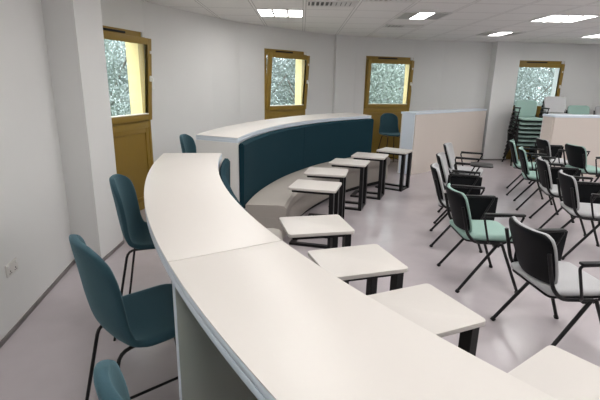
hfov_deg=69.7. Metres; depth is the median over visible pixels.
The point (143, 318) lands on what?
bar stool
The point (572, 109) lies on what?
chair
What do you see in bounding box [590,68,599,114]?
wall
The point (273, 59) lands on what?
tree
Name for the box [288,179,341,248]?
side table
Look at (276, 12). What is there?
diffuser
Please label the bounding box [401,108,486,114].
countertop
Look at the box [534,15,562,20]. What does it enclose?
diffuser
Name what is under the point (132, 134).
door
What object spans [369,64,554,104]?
tree
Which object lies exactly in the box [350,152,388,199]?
side table
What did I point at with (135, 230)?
bar stool
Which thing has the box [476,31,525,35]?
recessed light
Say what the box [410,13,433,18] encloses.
diffuser
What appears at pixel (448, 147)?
chair
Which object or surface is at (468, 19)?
ceiling
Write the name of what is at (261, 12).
diffuser
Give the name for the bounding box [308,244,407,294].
side table
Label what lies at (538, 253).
chair
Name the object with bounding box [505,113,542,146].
chair
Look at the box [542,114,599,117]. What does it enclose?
countertop
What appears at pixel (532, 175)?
chair
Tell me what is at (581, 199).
chair
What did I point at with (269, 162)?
bench
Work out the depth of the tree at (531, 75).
15.96 m
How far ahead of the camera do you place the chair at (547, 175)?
5.10 m
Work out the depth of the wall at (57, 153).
3.52 m
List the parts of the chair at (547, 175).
backrest, seat, armrest, leg, armrest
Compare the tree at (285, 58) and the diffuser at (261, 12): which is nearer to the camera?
the diffuser at (261, 12)
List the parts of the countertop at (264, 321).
support panel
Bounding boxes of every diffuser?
[258,10,272,15]
[274,10,286,15]
[288,10,301,16]
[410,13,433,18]
[489,32,511,35]
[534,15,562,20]
[549,16,578,21]
[564,16,595,21]
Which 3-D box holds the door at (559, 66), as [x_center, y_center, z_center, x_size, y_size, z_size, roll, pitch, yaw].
[5.295,-2.048,9.931,1.162,2.205,0.378,0,15,-3]
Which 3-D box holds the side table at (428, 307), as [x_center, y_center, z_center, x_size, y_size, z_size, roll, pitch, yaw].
[0.539,0.818,2.118,0.490,0.625,0.410,-6,17,-23]
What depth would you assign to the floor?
3.45 m
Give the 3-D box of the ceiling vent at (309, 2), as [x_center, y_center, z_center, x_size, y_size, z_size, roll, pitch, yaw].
[0.380,-2.358,5.180,0.600,0.012,0.320,1,15,0]
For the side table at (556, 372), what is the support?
on the floor
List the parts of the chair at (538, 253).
backrest, armrest, seat, leg, armrest, leg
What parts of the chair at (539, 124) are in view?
seat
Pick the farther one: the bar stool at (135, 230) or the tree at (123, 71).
the tree at (123, 71)
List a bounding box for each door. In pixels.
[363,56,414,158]
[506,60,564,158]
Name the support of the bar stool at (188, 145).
on the floor
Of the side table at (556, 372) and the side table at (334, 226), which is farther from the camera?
the side table at (334, 226)
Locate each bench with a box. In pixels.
[219,158,282,240]
[239,119,389,238]
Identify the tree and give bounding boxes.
[104,39,129,114]
[104,39,130,115]
[104,40,294,115]
[104,42,130,115]
[266,55,295,104]
[270,58,405,104]
[271,58,373,103]
[276,63,404,103]
[283,60,402,103]
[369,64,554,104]
[513,67,554,105]
[514,67,553,105]
[520,68,553,104]
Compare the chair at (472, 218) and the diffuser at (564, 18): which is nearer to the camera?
the chair at (472, 218)
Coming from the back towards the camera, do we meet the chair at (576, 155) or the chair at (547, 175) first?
the chair at (576, 155)
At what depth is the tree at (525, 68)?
17.15 m
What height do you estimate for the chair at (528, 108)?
0.834 m
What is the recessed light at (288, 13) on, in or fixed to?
in the ceiling
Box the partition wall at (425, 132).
[397,108,486,174]
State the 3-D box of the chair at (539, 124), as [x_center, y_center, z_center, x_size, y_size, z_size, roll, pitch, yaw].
[4.826,-1.599,9.183,0.612,0.834,0.595,2,15,4]
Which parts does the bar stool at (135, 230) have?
leg, leg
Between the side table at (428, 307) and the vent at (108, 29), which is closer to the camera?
the side table at (428, 307)
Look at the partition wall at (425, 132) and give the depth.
8.48 m
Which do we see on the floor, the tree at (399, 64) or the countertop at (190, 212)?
the countertop at (190, 212)
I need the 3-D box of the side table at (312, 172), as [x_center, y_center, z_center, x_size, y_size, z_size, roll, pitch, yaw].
[0.316,-0.047,5.263,0.490,0.625,0.410,4,16,11]
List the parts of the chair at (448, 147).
backrest, seat, armrest, armrest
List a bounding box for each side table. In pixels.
[279,214,354,283]
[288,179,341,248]
[304,167,347,218]
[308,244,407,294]
[328,158,369,210]
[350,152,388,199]
[367,284,485,355]
[375,147,413,191]
[508,345,599,399]
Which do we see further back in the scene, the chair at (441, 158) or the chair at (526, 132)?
the chair at (526, 132)
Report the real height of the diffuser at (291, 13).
0.008 m
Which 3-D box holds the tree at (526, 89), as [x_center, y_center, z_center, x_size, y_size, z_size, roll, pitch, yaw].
[8.964,-4.288,18.097,7.453,10.630,8.414,3,15,8]
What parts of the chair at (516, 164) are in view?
leg, backrest, seat, armrest, armrest, leg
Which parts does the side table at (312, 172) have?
frame, leg, leg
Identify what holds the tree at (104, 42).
on the ground
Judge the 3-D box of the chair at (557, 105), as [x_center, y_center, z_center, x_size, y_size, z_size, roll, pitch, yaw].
[5.444,-1.760,9.132,0.564,0.834,0.595,2,15,5]
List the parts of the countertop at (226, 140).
support panel, panel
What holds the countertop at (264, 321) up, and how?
on the floor
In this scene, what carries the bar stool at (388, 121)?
on the floor
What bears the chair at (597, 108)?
on the chair
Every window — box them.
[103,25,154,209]
[264,48,309,119]
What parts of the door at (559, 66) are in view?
panel, sash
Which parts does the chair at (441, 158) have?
backrest, armrest, armrest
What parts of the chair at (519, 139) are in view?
seat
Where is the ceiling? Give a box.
[141,0,599,43]
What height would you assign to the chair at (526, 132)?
0.834 m
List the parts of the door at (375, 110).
panel, sash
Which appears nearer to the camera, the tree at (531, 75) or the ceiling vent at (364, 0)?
the ceiling vent at (364, 0)
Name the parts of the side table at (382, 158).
frame, leg, leg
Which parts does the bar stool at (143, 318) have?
leg, leg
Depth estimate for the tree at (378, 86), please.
14.58 m
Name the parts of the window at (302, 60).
panel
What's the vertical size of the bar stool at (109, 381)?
1.051 m
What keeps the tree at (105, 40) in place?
on the ground
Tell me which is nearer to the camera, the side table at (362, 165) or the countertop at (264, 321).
the countertop at (264, 321)
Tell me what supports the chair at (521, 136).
on the chair at (519, 139)
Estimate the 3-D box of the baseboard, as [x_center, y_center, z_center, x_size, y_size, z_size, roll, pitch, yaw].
[-1.717,1.077,2.141,0.596,0.030,8.440,0,15,-5]
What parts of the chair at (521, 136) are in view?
seat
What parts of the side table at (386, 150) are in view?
frame, leg, leg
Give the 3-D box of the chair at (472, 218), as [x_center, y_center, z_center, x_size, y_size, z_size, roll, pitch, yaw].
[1.521,0.300,3.718,0.595,0.834,0.641,1,15,1]
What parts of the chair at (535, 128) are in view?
seat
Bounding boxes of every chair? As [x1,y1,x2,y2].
[429,163,484,252]
[433,152,492,223]
[437,183,525,292]
[443,142,482,176]
[490,216,599,345]
[501,129,536,165]
[502,128,536,161]
[503,123,538,153]
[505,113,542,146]
[505,117,539,150]
[506,109,548,145]
[506,140,546,199]
[509,100,549,141]
[513,147,562,214]
[528,137,568,190]
[528,156,592,235]
[542,96,566,114]
[556,170,599,259]
[563,143,599,181]
[566,105,589,114]
[593,106,599,114]
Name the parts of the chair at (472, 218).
backrest, seat, armrest, leg, armrest, leg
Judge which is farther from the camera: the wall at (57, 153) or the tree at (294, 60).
the tree at (294, 60)
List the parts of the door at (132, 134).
sash, panel, handle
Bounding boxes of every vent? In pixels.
[103,27,124,32]
[307,0,357,6]
[364,0,417,1]
[383,24,423,27]
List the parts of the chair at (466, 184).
backrest, armrest, armrest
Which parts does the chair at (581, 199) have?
backrest, seat, armrest, armrest, leg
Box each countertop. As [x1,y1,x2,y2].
[144,153,281,283]
[168,241,557,399]
[196,112,371,209]
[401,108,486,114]
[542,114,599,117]
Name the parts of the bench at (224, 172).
backrest, seat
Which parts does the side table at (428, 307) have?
leg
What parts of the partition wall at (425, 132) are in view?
panel, panel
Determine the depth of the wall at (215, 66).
8.77 m
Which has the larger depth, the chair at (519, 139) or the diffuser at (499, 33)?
the chair at (519, 139)
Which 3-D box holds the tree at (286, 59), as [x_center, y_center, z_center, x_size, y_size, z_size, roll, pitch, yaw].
[0.737,-3.621,15.083,8.414,10.630,7.453,6,16,17]
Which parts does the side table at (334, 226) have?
frame, leg, leg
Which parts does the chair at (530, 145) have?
seat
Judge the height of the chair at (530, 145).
0.834 m
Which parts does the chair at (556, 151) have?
seat, armrest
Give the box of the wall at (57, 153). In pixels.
[0,0,170,340]
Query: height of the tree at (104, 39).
9.911 m
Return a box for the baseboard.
[0,240,123,347]
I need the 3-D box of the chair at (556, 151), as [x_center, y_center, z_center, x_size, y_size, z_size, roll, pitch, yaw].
[4.220,-0.605,7.213,0.595,0.834,0.641,3,15,6]
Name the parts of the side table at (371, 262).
frame, leg, leg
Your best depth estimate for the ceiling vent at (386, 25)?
7.04 m
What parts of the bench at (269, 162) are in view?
backrest, seat, backrest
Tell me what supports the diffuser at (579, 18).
attached to the recessed light at (558, 18)
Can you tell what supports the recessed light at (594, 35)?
in the ceiling
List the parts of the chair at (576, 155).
backrest, seat, armrest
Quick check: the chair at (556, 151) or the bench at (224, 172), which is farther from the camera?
the chair at (556, 151)
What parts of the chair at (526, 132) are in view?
seat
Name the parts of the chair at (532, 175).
leg, backrest, seat, armrest, armrest, leg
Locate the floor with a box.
[0,159,599,399]
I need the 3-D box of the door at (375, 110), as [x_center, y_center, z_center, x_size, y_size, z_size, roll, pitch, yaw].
[1.882,-2.005,9.534,1.120,2.205,0.394,-4,16,-17]
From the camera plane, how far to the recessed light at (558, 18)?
5.90 m
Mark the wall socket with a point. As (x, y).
(11, 267)
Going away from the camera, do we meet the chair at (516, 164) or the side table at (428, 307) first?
the side table at (428, 307)
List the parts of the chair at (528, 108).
backrest, seat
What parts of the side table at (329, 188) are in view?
frame, leg, leg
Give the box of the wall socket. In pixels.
[5,257,18,277]
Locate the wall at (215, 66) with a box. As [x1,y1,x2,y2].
[162,5,599,158]
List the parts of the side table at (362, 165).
frame, leg, leg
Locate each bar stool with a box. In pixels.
[69,234,177,399]
[93,359,130,399]
[109,174,155,340]
[180,134,195,152]
[377,113,399,161]
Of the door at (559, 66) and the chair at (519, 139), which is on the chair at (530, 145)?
the chair at (519, 139)
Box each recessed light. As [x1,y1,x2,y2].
[256,8,303,17]
[394,11,451,19]
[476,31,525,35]
[529,14,599,22]
[579,34,599,37]
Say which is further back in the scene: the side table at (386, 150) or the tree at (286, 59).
the tree at (286, 59)
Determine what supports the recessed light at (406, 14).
in the ceiling
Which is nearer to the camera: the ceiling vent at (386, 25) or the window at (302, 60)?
the ceiling vent at (386, 25)
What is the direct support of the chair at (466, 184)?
on the floor

